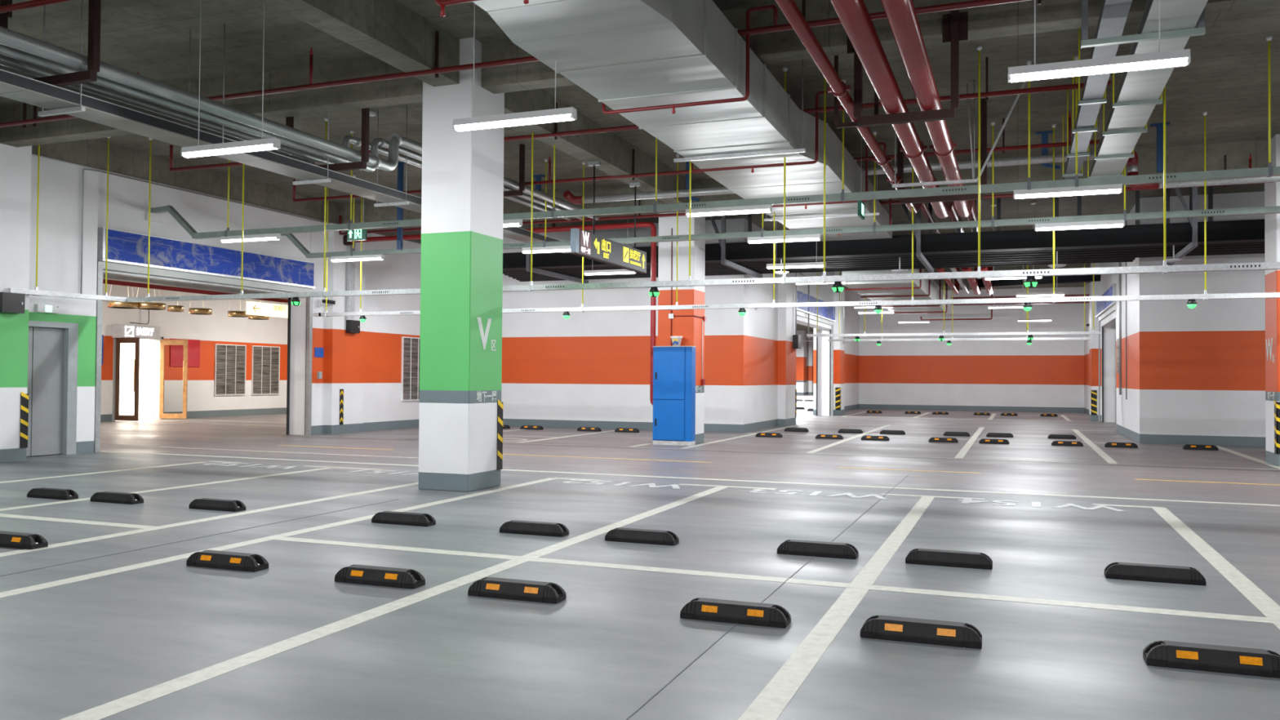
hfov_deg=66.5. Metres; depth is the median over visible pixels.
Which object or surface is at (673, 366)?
tall cabinet
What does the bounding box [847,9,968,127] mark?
hanger
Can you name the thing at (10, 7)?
sprinkler line
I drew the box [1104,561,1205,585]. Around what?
wheel stop
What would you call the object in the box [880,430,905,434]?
wheel stop
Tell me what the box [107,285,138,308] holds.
pendant
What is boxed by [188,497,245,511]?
wheel stop
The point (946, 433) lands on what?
wheel stop
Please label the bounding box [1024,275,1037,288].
indicator
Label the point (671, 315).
conduit
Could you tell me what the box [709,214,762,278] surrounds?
support
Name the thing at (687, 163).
bracket
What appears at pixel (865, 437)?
wheel stop
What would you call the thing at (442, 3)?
branch
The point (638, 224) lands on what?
riser pipe
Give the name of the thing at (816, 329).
rail
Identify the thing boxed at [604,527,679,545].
wheel stop
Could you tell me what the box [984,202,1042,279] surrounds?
lamp
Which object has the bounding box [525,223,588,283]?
support
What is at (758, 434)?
wheel stop
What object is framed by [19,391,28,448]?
guard
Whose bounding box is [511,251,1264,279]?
pipe
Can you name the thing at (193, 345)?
poster
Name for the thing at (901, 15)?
pipe
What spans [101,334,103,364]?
poster
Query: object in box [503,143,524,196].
frame
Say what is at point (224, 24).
hanger
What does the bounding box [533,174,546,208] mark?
bracket
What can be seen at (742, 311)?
indicator
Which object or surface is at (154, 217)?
wall plate
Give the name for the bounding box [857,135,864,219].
exit sign
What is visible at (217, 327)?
wall
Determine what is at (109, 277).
cable tray
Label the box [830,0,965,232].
pipe
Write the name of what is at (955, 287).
pipe
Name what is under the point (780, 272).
dome
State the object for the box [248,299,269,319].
pendant
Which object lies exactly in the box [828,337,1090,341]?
tray
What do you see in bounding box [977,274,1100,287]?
pipe
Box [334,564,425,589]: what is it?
wheel stop
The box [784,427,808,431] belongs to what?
wheel stop
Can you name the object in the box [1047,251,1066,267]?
dome
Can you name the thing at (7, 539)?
wheel stop
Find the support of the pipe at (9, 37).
on the frame at (90, 75)
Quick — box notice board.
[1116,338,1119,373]
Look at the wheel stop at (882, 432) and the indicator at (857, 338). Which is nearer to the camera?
the wheel stop at (882, 432)
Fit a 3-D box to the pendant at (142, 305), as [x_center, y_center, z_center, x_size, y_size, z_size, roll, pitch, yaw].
[-12.642,-2.467,25.221,0.720,2.306,0.720,0,-1,21]
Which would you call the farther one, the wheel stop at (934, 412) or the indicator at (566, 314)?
the wheel stop at (934, 412)
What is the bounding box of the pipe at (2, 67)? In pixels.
[0,64,315,164]
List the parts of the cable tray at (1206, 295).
hanger rod, hanger rod, joint plate, joint plate, hanger rod, hanger rod, joint plate, hanger rod, joint plate, hanger rod, hanger rod, joint plate, hanger rod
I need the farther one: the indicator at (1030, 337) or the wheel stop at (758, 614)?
the indicator at (1030, 337)
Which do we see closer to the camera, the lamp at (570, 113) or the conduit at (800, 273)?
the lamp at (570, 113)
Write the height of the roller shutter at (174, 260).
3.880 m
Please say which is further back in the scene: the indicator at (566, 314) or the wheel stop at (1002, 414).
the wheel stop at (1002, 414)
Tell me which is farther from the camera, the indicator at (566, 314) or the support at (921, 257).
the support at (921, 257)
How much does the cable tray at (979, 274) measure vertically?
2.774 m
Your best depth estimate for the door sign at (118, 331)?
28.27 m
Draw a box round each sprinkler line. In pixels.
[0,0,71,17]
[0,0,1040,128]
[168,57,1111,173]
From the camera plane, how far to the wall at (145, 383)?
32.67 m
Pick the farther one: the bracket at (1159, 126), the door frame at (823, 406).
the door frame at (823, 406)
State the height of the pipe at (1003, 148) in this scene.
1.205 m
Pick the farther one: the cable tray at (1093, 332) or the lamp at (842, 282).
the cable tray at (1093, 332)
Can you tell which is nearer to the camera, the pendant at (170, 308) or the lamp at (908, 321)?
the pendant at (170, 308)
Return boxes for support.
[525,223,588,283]
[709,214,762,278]
[902,204,933,272]
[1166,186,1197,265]
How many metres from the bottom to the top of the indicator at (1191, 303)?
0.146 m
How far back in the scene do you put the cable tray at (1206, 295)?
15.99 m
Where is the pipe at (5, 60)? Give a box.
[0,53,571,220]
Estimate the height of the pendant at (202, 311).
2.306 m
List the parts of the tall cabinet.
door, door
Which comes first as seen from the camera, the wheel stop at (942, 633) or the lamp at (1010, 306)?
the wheel stop at (942, 633)
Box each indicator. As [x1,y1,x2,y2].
[291,297,300,306]
[359,315,366,322]
[562,311,569,319]
[648,286,659,297]
[737,307,746,315]
[831,281,844,293]
[854,336,860,341]
[874,305,882,313]
[938,335,944,341]
[1022,302,1031,311]
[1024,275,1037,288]
[1026,334,1033,340]
[1186,298,1196,308]
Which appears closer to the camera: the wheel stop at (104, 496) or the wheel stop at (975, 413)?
the wheel stop at (104, 496)
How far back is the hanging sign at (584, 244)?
15.95 m
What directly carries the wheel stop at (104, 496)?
on the floor
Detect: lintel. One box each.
[796,271,832,329]
[1100,262,1115,327]
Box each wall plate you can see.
[146,201,161,222]
[266,226,279,244]
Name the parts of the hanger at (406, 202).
drop rod, drop rod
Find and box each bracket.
[396,161,408,249]
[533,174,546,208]
[682,161,699,201]
[1035,130,1061,169]
[1150,122,1169,172]
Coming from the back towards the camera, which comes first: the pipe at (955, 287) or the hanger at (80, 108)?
the pipe at (955, 287)
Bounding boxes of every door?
[26,320,78,456]
[111,336,187,421]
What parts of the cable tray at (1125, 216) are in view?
hanger rod, tube lamp, joint plate, hanger rod, tube lamp, joint plate, tube lamp, joint plate, hanger rod, hanger rod, joint plate, tube lamp, hanger rod, joint plate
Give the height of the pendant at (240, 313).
2.306 m
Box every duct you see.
[346,234,355,319]
[472,0,892,241]
[841,268,946,314]
[1062,0,1132,179]
[1087,0,1208,177]
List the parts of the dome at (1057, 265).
stem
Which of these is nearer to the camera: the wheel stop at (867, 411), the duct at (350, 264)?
the duct at (350, 264)
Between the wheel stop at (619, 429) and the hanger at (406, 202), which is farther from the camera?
the wheel stop at (619, 429)
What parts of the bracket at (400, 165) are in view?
post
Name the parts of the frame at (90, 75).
post, post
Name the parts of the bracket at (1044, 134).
anchor plate, post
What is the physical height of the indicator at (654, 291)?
0.146 m
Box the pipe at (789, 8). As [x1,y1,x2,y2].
[775,0,941,233]
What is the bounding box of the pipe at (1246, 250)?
[507,248,1264,277]
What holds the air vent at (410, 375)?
in the wall at (366, 364)
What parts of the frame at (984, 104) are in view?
post, post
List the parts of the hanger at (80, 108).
drop rod, drop rod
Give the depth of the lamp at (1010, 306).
30.80 m
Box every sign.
[35,303,59,313]
[111,310,160,339]
[245,300,288,318]
[314,347,324,357]
[346,170,367,240]
[569,160,646,273]
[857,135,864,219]
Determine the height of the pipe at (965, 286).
1.358 m
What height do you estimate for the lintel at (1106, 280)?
2.230 m
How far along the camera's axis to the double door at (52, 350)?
16.08 m
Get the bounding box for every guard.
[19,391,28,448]
[339,389,343,424]
[496,399,503,470]
[795,389,796,417]
[835,387,840,409]
[1090,389,1097,415]
[1274,400,1279,453]
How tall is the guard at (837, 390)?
0.868 m
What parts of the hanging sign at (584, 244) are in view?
panel, zone panel, hanger rod, trim, hanger rod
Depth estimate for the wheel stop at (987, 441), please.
20.60 m
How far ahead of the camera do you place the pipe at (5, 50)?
10.78 m
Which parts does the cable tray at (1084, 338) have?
hanger rod, hanger rod, hanger rod, hanger rod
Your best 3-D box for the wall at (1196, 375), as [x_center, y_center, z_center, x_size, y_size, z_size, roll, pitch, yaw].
[17.192,-0.808,21.593,11.540,5.330,5.350,0,-1,21]
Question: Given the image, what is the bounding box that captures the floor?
[0,394,1279,719]
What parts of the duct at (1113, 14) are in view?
strap rod, strap rod, strap rod, strap rod, duct lid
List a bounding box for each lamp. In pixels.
[180,0,280,158]
[452,3,577,131]
[583,221,636,275]
[766,226,826,269]
[795,281,847,284]
[853,305,893,308]
[857,309,894,314]
[897,320,929,323]
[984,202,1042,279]
[987,304,1023,308]
[1008,0,1191,82]
[1015,265,1064,297]
[1017,318,1052,321]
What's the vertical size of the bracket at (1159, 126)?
0.750 m
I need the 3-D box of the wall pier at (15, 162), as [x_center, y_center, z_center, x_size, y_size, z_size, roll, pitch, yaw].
[-13.075,-1.077,7.040,0.930,4.920,17.640,0,-1,21]
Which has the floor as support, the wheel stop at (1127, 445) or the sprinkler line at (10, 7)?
the wheel stop at (1127, 445)
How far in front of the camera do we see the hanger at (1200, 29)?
8.46 m
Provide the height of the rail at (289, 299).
3.300 m
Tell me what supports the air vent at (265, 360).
in the wall at (217, 327)
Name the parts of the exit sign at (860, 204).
chain, figure panel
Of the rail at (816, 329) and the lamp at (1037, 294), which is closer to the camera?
the lamp at (1037, 294)
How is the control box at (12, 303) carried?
attached to the wall pier at (15, 162)
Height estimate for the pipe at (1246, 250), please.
0.322 m
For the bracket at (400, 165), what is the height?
1.630 m
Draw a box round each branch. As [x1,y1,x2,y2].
[435,0,528,17]
[844,268,921,290]
[860,279,930,297]
[880,279,941,307]
[894,282,947,313]
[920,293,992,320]
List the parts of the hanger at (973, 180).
drop rod, drop rod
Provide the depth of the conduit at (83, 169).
16.45 m
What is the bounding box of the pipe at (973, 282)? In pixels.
[961,266,981,294]
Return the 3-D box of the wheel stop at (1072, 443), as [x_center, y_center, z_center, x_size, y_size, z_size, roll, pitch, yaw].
[8.823,1.723,20.144,0.600,0.098,0.150,0,-1,21]
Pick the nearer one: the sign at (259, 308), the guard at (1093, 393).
the sign at (259, 308)
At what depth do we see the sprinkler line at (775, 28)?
10.51 m
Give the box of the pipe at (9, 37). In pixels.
[0,26,599,220]
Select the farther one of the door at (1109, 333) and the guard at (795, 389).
the door at (1109, 333)
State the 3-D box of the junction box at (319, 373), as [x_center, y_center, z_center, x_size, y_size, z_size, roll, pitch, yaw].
[-7.242,0.343,22.052,0.060,0.160,0.100,0,-1,21]
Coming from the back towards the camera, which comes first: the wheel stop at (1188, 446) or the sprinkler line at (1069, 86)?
the wheel stop at (1188, 446)
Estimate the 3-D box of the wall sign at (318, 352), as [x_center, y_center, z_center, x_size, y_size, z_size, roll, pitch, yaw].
[-7.334,-0.174,22.292,0.015,0.220,0.300,0,-1,21]
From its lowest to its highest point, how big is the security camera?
0.180 m
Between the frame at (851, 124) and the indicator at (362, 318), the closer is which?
the frame at (851, 124)
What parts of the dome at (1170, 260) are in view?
stem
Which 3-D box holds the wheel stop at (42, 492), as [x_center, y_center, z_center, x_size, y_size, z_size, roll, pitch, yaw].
[-6.363,1.445,10.566,0.600,0.098,0.150,0,-1,21]
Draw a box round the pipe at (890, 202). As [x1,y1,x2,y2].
[338,153,1273,235]
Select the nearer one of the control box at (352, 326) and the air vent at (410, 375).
the control box at (352, 326)
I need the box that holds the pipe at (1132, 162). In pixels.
[563,150,1279,204]
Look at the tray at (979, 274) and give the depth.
12.53 m
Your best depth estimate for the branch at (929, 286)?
26.82 m
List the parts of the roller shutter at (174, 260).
guide rail, guide rail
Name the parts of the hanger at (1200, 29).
post, post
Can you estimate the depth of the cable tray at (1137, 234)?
19.21 m
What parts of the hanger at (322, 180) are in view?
drop rod, drop rod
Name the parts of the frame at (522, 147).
post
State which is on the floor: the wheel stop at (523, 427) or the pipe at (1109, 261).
the wheel stop at (523, 427)
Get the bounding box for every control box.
[0,292,25,313]
[346,320,359,333]
[792,272,800,349]
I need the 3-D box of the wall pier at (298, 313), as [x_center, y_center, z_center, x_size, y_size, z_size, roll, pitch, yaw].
[-7.617,-0.745,22.344,0.490,4.880,0.570,0,-1,21]
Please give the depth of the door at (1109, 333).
31.75 m
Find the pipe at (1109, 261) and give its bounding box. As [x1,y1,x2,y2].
[519,260,1133,281]
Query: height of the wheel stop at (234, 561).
0.098 m
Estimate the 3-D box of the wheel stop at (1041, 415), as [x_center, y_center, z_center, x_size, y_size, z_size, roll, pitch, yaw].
[15.266,2.060,36.412,0.600,0.098,0.150,0,-1,21]
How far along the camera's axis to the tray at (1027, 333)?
26.71 m
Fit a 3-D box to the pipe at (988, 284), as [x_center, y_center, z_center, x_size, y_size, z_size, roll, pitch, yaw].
[9.337,-2.737,26.257,0.200,1.398,7.598,0,-1,21]
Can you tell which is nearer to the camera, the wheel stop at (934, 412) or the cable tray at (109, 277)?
the cable tray at (109, 277)
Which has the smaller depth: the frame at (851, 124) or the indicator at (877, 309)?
the frame at (851, 124)
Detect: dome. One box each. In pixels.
[774,258,789,275]
[891,257,907,272]
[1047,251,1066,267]
[1165,244,1183,262]
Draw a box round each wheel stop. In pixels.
[0,530,48,549]
[26,487,78,500]
[90,491,143,504]
[186,550,268,572]
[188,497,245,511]
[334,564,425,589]
[371,511,435,526]
[467,577,565,604]
[499,520,568,537]
[502,424,510,428]
[520,425,543,430]
[577,426,601,431]
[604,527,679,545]
[614,427,639,432]
[680,597,791,628]
[755,432,782,437]
[777,539,858,559]
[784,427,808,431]
[815,434,843,439]
[838,428,862,433]
[860,615,982,648]
[861,435,889,440]
[866,410,882,413]
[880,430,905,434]
[904,411,920,413]
[905,548,992,569]
[928,437,958,442]
[932,411,948,414]
[943,431,969,436]
[973,412,990,415]
[978,438,1008,444]
[986,432,1013,437]
[1000,413,1017,416]
[1040,413,1057,416]
[1048,434,1075,439]
[1051,440,1083,446]
[1104,442,1137,448]
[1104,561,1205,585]
[1142,640,1279,678]
[1182,444,1217,450]
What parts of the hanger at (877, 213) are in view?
drop rod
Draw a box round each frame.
[0,0,101,86]
[285,107,369,171]
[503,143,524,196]
[817,328,830,415]
[834,55,878,128]
[897,98,986,204]
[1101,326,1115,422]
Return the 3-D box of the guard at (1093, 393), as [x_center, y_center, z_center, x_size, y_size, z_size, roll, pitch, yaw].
[15.201,1.407,32.667,0.174,0.868,0.174,0,-1,21]
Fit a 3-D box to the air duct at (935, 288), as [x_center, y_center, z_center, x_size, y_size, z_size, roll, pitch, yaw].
[7.917,-2.062,29.262,1.720,0.620,11.790,0,-1,21]
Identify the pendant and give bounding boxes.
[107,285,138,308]
[136,288,165,310]
[167,291,183,311]
[188,294,212,315]
[227,299,248,317]
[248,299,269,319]
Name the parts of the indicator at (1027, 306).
green globe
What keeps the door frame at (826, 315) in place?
attached to the lintel at (824, 291)
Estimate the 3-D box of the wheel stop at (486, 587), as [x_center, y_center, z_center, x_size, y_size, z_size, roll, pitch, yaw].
[-0.754,1.403,5.970,0.600,0.098,0.150,0,-1,20]
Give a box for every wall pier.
[0,143,31,462]
[288,297,306,435]
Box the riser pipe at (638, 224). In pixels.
[342,222,656,405]
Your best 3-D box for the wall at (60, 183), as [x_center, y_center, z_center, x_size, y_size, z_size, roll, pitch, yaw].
[-9.827,-0.873,16.086,0.450,4.880,1.580,0,-1,21]
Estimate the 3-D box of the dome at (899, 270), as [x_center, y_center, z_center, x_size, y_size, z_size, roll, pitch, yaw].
[5.421,-1.984,20.358,0.340,0.330,0.340,0,-1,21]
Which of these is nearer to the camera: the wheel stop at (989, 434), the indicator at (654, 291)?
the indicator at (654, 291)
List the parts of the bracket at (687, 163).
post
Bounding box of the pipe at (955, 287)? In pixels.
[936,267,959,294]
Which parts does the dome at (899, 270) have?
stem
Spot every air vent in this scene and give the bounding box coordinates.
[213,343,246,395]
[251,345,279,395]
[400,336,419,400]
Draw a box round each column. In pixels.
[417,37,504,492]
[657,212,705,444]
[795,330,806,395]
[1264,133,1279,466]
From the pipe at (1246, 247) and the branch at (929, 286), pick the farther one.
the branch at (929, 286)
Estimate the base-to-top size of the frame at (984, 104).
1.418 m
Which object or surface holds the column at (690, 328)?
on the floor
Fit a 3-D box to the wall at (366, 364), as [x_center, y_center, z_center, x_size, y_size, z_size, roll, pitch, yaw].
[-6.526,-0.917,24.869,0.700,5.330,5.980,0,-1,21]
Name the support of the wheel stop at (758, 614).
on the floor
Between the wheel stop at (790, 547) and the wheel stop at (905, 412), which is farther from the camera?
the wheel stop at (905, 412)
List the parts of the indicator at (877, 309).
green globe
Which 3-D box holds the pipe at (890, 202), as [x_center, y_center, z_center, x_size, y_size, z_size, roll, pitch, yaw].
[4.536,-2.870,18.108,24.626,1.050,0.090,0,-1,21]
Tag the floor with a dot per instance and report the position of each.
(109, 620)
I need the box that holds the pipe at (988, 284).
[980,266,994,294]
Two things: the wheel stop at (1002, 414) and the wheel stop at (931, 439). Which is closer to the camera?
the wheel stop at (931, 439)
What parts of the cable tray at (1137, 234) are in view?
post, post, post, post, post, post, post, post, post, post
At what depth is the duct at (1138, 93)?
10.21 m
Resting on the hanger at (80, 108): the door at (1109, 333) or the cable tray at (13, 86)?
the cable tray at (13, 86)
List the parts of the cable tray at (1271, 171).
hanger rod, tube lamp, hanger rod, joint plate, tube lamp, hanger rod, hanger rod, joint plate, tube lamp, joint plate, hanger rod, joint plate, hanger rod, tube lamp, hanger rod, joint plate, hanger rod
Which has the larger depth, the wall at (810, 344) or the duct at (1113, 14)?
the wall at (810, 344)
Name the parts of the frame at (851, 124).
post, post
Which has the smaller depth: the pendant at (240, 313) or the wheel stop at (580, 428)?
the wheel stop at (580, 428)
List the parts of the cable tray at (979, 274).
hanger rod, hanger rod, hanger rod, joint plate, hanger rod, hanger rod, joint plate, hanger rod, joint plate, hanger rod, joint plate, hanger rod, hanger rod, hanger rod, joint plate, hanger rod, joint plate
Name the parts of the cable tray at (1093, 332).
hanger rod, hanger rod, hanger rod, hanger rod, hanger rod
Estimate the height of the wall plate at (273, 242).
0.340 m
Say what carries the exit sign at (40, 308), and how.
attached to the wall at (60, 183)
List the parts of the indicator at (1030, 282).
globe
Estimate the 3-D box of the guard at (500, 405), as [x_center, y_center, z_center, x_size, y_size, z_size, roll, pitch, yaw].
[-1.780,0.919,12.064,0.124,0.868,0.124,0,-1,21]
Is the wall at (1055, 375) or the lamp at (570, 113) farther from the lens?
the wall at (1055, 375)
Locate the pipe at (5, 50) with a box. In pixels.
[0,44,585,220]
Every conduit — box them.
[31,153,334,223]
[80,168,102,293]
[668,227,706,385]
[799,272,809,339]
[841,301,844,343]
[1119,262,1121,395]
[1125,221,1126,399]
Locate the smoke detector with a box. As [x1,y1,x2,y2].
[369,111,376,116]
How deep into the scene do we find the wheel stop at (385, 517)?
8.84 m
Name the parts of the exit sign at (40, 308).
lit panel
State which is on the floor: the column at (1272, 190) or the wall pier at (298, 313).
the column at (1272, 190)
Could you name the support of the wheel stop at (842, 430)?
on the floor
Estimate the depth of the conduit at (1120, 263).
24.49 m
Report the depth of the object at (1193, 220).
17.76 m
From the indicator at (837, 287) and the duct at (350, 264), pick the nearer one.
the indicator at (837, 287)
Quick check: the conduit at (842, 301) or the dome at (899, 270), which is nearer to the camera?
the dome at (899, 270)
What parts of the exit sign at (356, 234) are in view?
chain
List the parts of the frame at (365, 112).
post, post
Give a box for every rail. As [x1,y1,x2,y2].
[286,297,306,435]
[816,328,831,416]
[1102,327,1103,422]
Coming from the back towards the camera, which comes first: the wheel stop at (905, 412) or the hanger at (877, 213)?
the wheel stop at (905, 412)
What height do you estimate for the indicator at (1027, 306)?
0.146 m
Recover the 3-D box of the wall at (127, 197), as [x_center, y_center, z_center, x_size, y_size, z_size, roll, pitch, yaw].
[-8.639,-2.423,19.497,0.400,1.640,5.580,0,-1,21]
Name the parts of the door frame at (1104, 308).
guide rail, guide rail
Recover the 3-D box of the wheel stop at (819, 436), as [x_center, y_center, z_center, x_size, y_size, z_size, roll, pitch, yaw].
[4.254,1.723,21.914,0.600,0.098,0.150,0,-1,21]
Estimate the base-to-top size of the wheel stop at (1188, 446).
0.098 m
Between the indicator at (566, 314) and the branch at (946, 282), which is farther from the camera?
the branch at (946, 282)
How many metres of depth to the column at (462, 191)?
11.56 m
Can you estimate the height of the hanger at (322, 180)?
1.460 m
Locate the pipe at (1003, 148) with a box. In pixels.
[293,111,1138,208]
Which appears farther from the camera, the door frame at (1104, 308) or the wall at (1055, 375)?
the wall at (1055, 375)
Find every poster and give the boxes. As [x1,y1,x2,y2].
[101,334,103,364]
[169,338,199,367]
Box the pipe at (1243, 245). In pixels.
[502,244,1264,273]
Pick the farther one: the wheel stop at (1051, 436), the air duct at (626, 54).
the wheel stop at (1051, 436)
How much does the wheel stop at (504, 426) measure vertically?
0.098 m
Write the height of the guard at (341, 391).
0.830 m
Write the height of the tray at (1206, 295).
0.072 m
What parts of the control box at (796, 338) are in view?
casing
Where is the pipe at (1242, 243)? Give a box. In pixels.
[502,241,1264,271]
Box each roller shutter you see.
[93,226,315,452]
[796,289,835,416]
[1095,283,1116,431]
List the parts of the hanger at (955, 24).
anchor plate, post, post, anchor plate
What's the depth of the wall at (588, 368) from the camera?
25.71 m
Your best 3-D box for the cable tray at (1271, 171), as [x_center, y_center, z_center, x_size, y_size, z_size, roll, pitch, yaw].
[0.415,-2.870,14.107,20.419,1.712,0.548,0,-1,21]
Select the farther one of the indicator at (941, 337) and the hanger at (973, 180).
the indicator at (941, 337)
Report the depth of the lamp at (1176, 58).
7.20 m
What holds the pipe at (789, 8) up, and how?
on the frame at (851, 124)
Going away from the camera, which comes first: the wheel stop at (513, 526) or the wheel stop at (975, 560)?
the wheel stop at (975, 560)
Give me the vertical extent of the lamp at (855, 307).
1.702 m
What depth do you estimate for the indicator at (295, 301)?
15.19 m
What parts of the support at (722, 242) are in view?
post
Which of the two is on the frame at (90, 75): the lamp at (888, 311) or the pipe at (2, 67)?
the pipe at (2, 67)
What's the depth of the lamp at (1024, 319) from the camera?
37.52 m
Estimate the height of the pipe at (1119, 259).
0.322 m
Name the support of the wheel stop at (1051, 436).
on the floor
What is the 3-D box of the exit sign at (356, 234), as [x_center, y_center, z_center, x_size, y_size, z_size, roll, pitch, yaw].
[-5.093,-2.928,17.578,0.400,1.550,0.057,0,-1,21]
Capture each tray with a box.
[0,69,570,253]
[8,45,1279,302]
[8,262,1279,302]
[102,273,288,299]
[151,35,1279,243]
[280,121,1279,262]
[312,111,1279,316]
[312,292,1279,316]
[502,186,1264,270]
[806,262,1100,337]
[806,331,1100,337]
[828,263,1090,342]
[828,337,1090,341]
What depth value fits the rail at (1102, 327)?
31.76 m
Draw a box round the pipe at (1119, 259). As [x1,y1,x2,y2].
[515,257,1134,279]
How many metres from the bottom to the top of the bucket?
0.200 m
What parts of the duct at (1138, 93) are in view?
strap rod, strap rod, strap rod, strap rod, duct lid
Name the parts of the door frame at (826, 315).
guide rail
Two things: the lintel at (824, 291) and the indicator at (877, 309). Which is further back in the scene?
the lintel at (824, 291)
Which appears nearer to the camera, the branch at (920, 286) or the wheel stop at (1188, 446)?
the wheel stop at (1188, 446)
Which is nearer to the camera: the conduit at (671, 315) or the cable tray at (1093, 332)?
the conduit at (671, 315)
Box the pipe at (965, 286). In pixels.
[950,267,968,293]
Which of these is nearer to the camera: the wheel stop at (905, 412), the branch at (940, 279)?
the branch at (940, 279)
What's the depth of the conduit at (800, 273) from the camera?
30.98 m
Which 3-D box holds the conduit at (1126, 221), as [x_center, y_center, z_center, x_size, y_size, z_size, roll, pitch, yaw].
[11.751,-1.261,23.576,0.024,4.430,0.024,0,-1,21]
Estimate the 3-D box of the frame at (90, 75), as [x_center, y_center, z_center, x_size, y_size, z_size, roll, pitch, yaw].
[-5.596,-3.215,9.207,1.300,1.282,0.070,0,-1,21]
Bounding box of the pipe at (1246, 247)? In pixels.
[503,246,1264,275]
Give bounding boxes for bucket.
[670,336,682,346]
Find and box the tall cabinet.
[653,346,695,445]
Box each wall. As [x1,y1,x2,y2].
[28,155,98,453]
[97,172,311,262]
[100,283,288,422]
[138,338,154,414]
[310,219,421,435]
[501,217,795,432]
[806,331,813,394]
[813,262,1101,421]
[1115,191,1266,446]
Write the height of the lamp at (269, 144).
1.702 m
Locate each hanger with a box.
[37,0,85,116]
[188,23,225,142]
[293,111,331,185]
[373,106,408,206]
[673,59,805,162]
[764,162,879,221]
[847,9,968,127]
[892,80,1026,187]
[1080,0,1205,48]
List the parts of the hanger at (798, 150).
drop rod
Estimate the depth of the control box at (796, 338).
28.55 m
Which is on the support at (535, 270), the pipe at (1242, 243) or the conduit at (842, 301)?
the pipe at (1242, 243)
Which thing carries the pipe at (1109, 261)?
on the support at (535, 270)
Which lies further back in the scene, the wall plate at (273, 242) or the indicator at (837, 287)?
the wall plate at (273, 242)
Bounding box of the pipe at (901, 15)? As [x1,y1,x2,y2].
[880,0,982,231]
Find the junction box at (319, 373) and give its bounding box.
[317,371,322,378]
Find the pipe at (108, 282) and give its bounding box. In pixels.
[102,279,288,302]
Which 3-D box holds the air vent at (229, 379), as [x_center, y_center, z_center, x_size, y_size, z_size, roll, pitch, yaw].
[-13.374,0.324,31.851,0.045,1.660,1.320,0,-1,21]
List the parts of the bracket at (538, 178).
post, anchor plate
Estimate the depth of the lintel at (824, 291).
33.13 m
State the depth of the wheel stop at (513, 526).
8.33 m
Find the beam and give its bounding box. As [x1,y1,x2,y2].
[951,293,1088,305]
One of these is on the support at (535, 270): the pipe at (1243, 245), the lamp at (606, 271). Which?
the pipe at (1243, 245)
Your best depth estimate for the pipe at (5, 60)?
10.90 m
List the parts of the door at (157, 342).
glass pane, pull handle, glass pane, pull handle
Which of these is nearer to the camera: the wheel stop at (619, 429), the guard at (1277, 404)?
the guard at (1277, 404)
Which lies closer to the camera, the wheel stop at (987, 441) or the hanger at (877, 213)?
the hanger at (877, 213)
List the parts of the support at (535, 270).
post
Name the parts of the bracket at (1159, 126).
post, anchor plate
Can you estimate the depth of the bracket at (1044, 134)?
15.60 m
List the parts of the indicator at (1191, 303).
green globe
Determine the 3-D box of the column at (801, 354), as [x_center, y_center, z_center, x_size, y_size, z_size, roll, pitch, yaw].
[13.084,0.226,81.380,1.400,5.340,1.200,0,-1,21]
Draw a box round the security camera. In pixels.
[319,298,337,306]
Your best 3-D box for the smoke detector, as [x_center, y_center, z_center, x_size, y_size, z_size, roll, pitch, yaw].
[-4.051,-3.716,14.732,0.130,0.060,0.130,0,-1,21]
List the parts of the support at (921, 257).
post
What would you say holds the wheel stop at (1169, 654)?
on the floor
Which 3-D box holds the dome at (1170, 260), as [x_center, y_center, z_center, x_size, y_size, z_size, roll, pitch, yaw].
[9.994,-1.988,18.265,0.340,0.330,0.340,0,-1,21]
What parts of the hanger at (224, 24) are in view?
drop rod, drop rod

